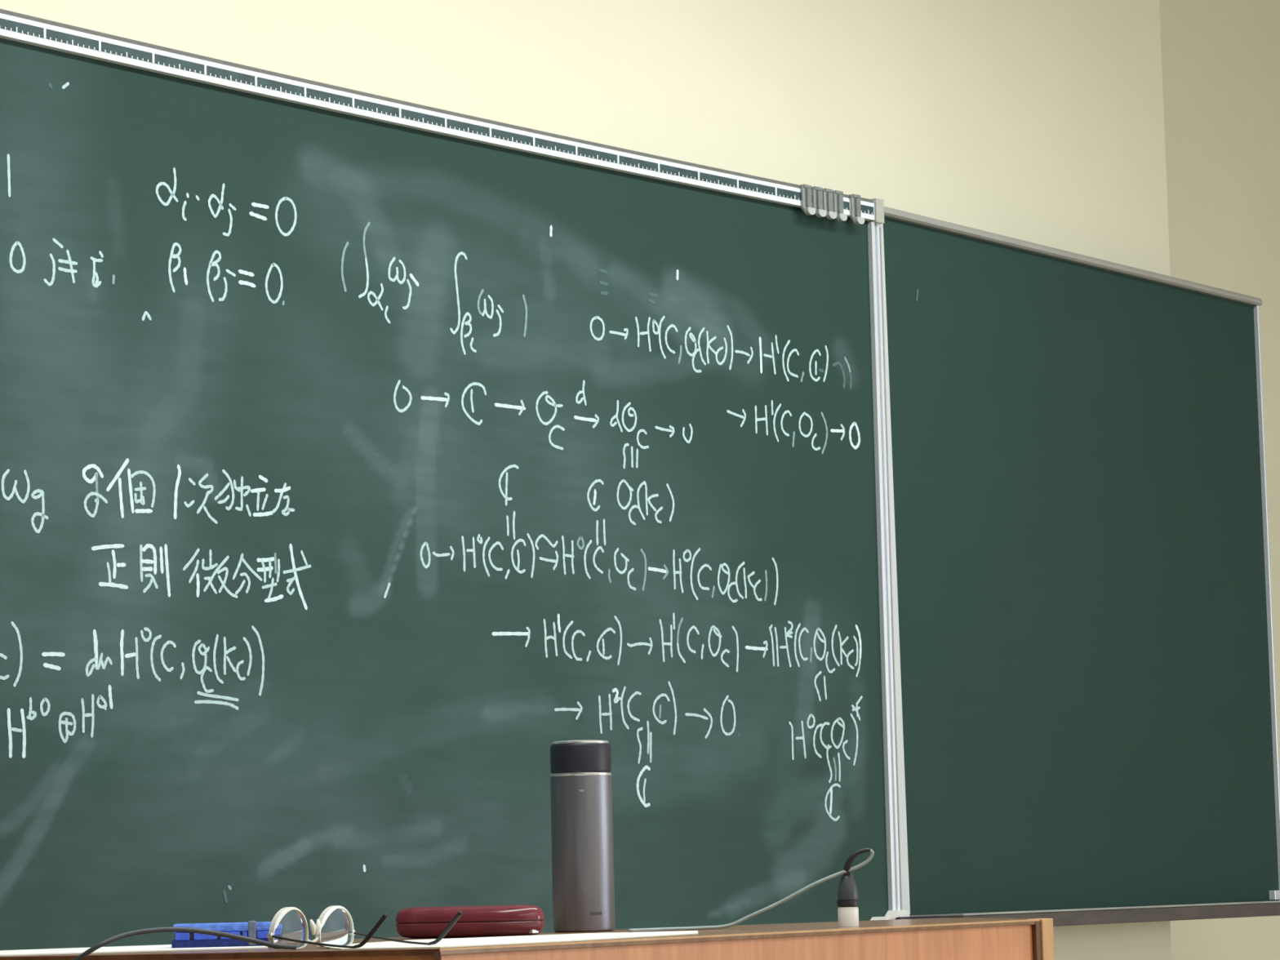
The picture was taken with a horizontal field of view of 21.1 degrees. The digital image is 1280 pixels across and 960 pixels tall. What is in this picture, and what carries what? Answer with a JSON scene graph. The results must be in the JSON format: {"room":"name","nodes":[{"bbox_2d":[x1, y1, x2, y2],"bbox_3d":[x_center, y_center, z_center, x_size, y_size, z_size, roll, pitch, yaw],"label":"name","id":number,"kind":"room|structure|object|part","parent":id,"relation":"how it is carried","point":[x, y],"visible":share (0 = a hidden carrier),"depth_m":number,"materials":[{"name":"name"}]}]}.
{"room":"classroom","nodes":[
{"label":"classroom","id":0,"kind":"room"},
{"bbox_2d":[0,0,1171,959],"bbox_3d":[-2.161,-0.135,3.194,0.250,3.500,10.281,-6,-8,38],"label":"wall","id":1,"kind":"structure","parent":0,"point":[1038,122],"depth_m":6.24,"materials":[{"name":"beige paint"}]},
{"bbox_2d":[0,8,900,950],"bbox_3d":[-0.950,-0.017,4.391,0.138,1.290,4.337,-6,-8,38],"label":"chalkboard","id":2,"kind":"object","parent":1,"relation":"attached to","point":[365,457],"visible":0.95,"depth_m":5.18,"materials":[{"name":"green metal"}]},
{"bbox_3d":[-0.964,-0.638,4.450,0.108,0.035,4.313,-6,-8,38],"label":"ruler rail","id":3,"kind":"part","parent":2,"relation":"part of","materials":[{"name":"silver metal"}]},
{"bbox_2d":[800,184,815,215],"bbox_3d":[0.287,-0.484,5.958,0.028,0.054,0.024,-6,-8,38],"label":"hook","id":4,"kind":"object","parent":2,"relation":"attached to","point":[806,189],"visible":1,"depth_m":5.95,"materials":[{"name":"grey plastic"}]},
{"bbox_3d":[0.289,-0.486,5.957,0.004,0.048,0.024,-7,-9,42],"label":"hook plate","id":5,"kind":"part","parent":4,"relation":"part of","materials":[{"name":"grey plastic"}]},
{"bbox_2d":[811,186,826,217],"bbox_3d":[0.307,-0.482,5.979,0.028,0.054,0.024,-6,-8,38],"label":"hook","id":6,"kind":"object","parent":2,"relation":"attached to","point":[817,198],"visible":1,"depth_m":5.97,"materials":[{"name":"grey plastic"}]},
{"bbox_3d":[0.308,-0.484,5.979,0.004,0.048,0.024,-7,-9,43],"label":"hook plate","id":7,"kind":"part","parent":6,"relation":"part of","materials":[{"name":"grey plastic"}]},
{"bbox_2d":[822,188,836,219],"bbox_3d":[0.326,-0.480,6.000,0.029,0.054,0.024,-6,-8,38],"label":"hook","id":8,"kind":"object","parent":2,"relation":"attached to","point":[827,193],"visible":1,"depth_m":5.99,"materials":[{"name":"grey plastic"}]},
{"bbox_2d":[832,190,847,222],"bbox_3d":[0.346,-0.479,6.021,0.029,0.054,0.024,-6,-8,38],"label":"hook","id":9,"kind":"object","parent":2,"relation":"attached to","point":[837,196],"visible":1,"depth_m":6.01,"materials":[{"name":"grey plastic"}]},
{"bbox_3d":[0.347,-0.480,6.020,0.004,0.049,0.024,-7,-9,43],"label":"hook plate","id":10,"kind":"part","parent":9,"relation":"part of","materials":[{"name":"grey plastic"}]},
{"bbox_2d":[849,194,864,225],"bbox_3d":[0.378,-0.475,6.055,0.029,0.054,0.024,-6,-8,38],"label":"hook","id":11,"kind":"object","parent":2,"relation":"attached to","point":[855,212],"visible":1,"depth_m":6.05,"materials":[{"name":"grey plastic"}]},
{"bbox_3d":[0.380,-0.477,6.054,0.004,0.048,0.024,-7,-9,43],"label":"hook plate","id":12,"kind":"part","parent":11,"relation":"part of","materials":[{"name":"grey plastic"}]},
{"bbox_2d":[1159,0,1279,959],"bbox_3d":[1.446,0.359,8.169,0.160,3.500,2.600,-6,-8,38],"label":"wall","id":13,"kind":"structure","parent":0,"point":[1220,59],"depth_m":8.11,"materials":[{"name":"beige paint"}]},
{"bbox_2d":[870,206,1279,926],"bbox_3d":[0.941,0.206,6.660,0.092,1.289,1.807,-6,-8,38],"label":"chalkboard","id":14,"kind":"object","parent":13,"relation":"attached to","point":[1085,697],"visible":1,"depth_m":6.56,"materials":[{"name":"green metal"}]},
{"bbox_3d":[0.436,0.151,6.067,0.029,1.224,0.035,-6,-8,38],"label":"rail","id":15,"kind":"part","parent":14,"relation":"part of","materials":[{"name":"white metal"}]},
{"bbox_2d":[895,915,951,919],"bbox_3d":[0.495,0.766,5.971,0.017,0.017,0.161,-7,-9,39],"label":"marker","id":16,"kind":"object","parent":14,"relation":"on","point":[919,917],"visible":0.2,"depth_m":5.95,"materials":[{"name":"black plastic"}]},
{"bbox_3d":[0.862,-0.429,6.683,0.015,0.018,1.426,-6,-8,38],"label":"rail","id":17,"kind":"part","parent":14,"relation":"part of","materials":[{"name":"grey metal"}]},
{"bbox_3d":[0.863,0.198,6.622,0.019,1.254,1.396,-6,-8,38],"label":"backing panel","id":18,"kind":"part","parent":14,"relation":"part of","materials":[{"name":"grey metal"}]},
{"bbox_2d":[940,902,1279,926],"bbox_3d":[1.023,0.842,6.674,0.091,0.026,1.585,-6,-8,38],"label":"chalk tray","id":19,"kind":"object","parent":14,"relation":"on","point":[1062,913],"depth_m":6.45,"materials":[{"name":"grey metal"}]},
{"bbox_2d":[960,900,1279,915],"bbox_3d":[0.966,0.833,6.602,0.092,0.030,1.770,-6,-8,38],"label":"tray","id":20,"kind":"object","parent":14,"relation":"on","point":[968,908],"depth_m":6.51,"materials":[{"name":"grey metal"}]},
{"bbox_3d":[1.303,0.250,7.166,0.030,1.242,0.008,-6,-8,38],"label":"rail","id":21,"kind":"part","parent":14,"relation":"part of","materials":[{"name":"white metal"}]},
{"bbox_3d":[1.926,1.363,1.282,9.200,0.100,13.000,-6,-8,38],"label":"floor","id":22,"kind":"structure","parent":0,"visible":0},
{"bbox_2d":[0,917,1054,959],"bbox_3d":[-0.048,1.110,4.065,1.969,1.132,0.678,5,-9,-42],"label":"desk","id":23,"kind":"object","parent":22,"relation":"on","point":[940,938],"visible":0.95,"depth_m":4.12,"materials":[{"name":"brown wood"}]},
{"bbox_2d":[0,944,267,956],"bbox_3d":[-0.631,0.521,3.801,0.547,0.002,0.333,4,-9,-40],"label":"paper sheet","id":24,"kind":"object","parent":23,"relation":"on","point":[162,948],"visible":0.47,"depth_m":3.78,"materials":[{"name":"white paper"}]},
{"bbox_2d":[171,920,271,947],"bbox_3d":[-0.468,0.510,3.866,0.115,0.028,0.060,-1,-7,-6],"label":"eraser","id":25,"kind":"object","parent":24,"relation":"on","point":[252,929],"visible":0.62,"depth_m":3.84,"materials":[{"name":"blue plastic"}]},
{"bbox_2d":[73,926,296,959],"bbox_3d":[-0.467,1.032,3.371,0.339,1.175,0.293,1,-7,-18],"label":"cable","id":26,"kind":"object","parent":23,"relation":"hanging from","point":[170,929],"visible":1,"depth_m":3.56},
{"bbox_3d":[-0.582,1.070,3.585,0.789,1.125,0.018,-3,-7,12],"label":"panel","id":27,"kind":"part","parent":23,"relation":"part of","materials":[{"name":"orange wood"}]},
{"bbox_2d":[395,904,544,938],"bbox_3d":[-0.209,0.543,4.229,0.186,0.038,0.058,-3,-7,12],"label":"case","id":28,"kind":"object","parent":23,"relation":"on","point":[514,920],"visible":0.97,"depth_m":4.20,"materials":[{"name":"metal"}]},
{"bbox_3d":[-0.209,0.534,4.231,0.186,0.019,0.058,-3,-7,11],"label":"lid","id":29,"kind":"part","parent":28,"relation":"part of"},
{"bbox_2d":[316,930,697,950],"bbox_3d":[-0.156,0.526,3.932,0.288,0.001,0.755,-4,-7,25],"label":"paper sheet","id":30,"kind":"object","parent":23,"relation":"on","point":[518,940],"visible":1,"depth_m":3.87,"materials":[{"name":"white paper"}]},
{"bbox_2d":[266,905,462,949],"bbox_3d":[-0.290,0.470,3.616,0.164,0.044,0.131,-6,-8,38],"label":"spectacles","id":31,"kind":"object","parent":30,"relation":"on","point":[334,927],"visible":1,"depth_m":3.65,"materials":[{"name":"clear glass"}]},
{"bbox_2d":[550,739,615,932],"bbox_3d":[-0.075,0.465,4.489,0.081,0.248,0.081,-6,-8,38],"label":"bottle","id":32,"kind":"object","parent":23,"relation":"on","point":[581,780],"visible":1,"depth_m":4.46,"materials":[{"name":"grey metal"}]},
{"bbox_3d":[-0.078,0.364,4.501,0.080,0.038,0.080,-6,-8,38],"label":"lid","id":33,"kind":"part","parent":32,"relation":"part of","materials":[{"name":"black plastic"}]},
{"bbox_3d":[0.168,1.107,4.050,0.018,1.125,1.328,-6,-8,33],"label":"panel","id":34,"kind":"part","parent":23,"relation":"part of","materials":[{"name":"orange wood"}]},
{"bbox_2d":[627,848,874,932],"bbox_3d":[0.138,0.521,4.369,0.320,0.099,0.053,0,-7,-10],"label":"cable","id":35,"kind":"object","parent":23,"relation":"on","point":[847,902],"visible":0.99,"depth_m":4.37,"materials":[{"name":"white plastic"}]},
{"bbox_2d":[837,906,858,927],"bbox_3d":[0.265,0.556,4.379,0.026,0.025,0.026,-6,-8,38],"label":"socket","id":36,"kind":"object","parent":35,"relation":"attached to","point":[847,916],"depth_m":4.37,"materials":[{"name":"white plastic"}]},
{"bbox_3d":[0.560,1.160,4.621,0.028,1.132,0.040,-6,-8,38],"label":"corner post","id":37,"kind":"part","parent":23,"relation":"part of","materials":[{"name":"brown wood"}]}
]}

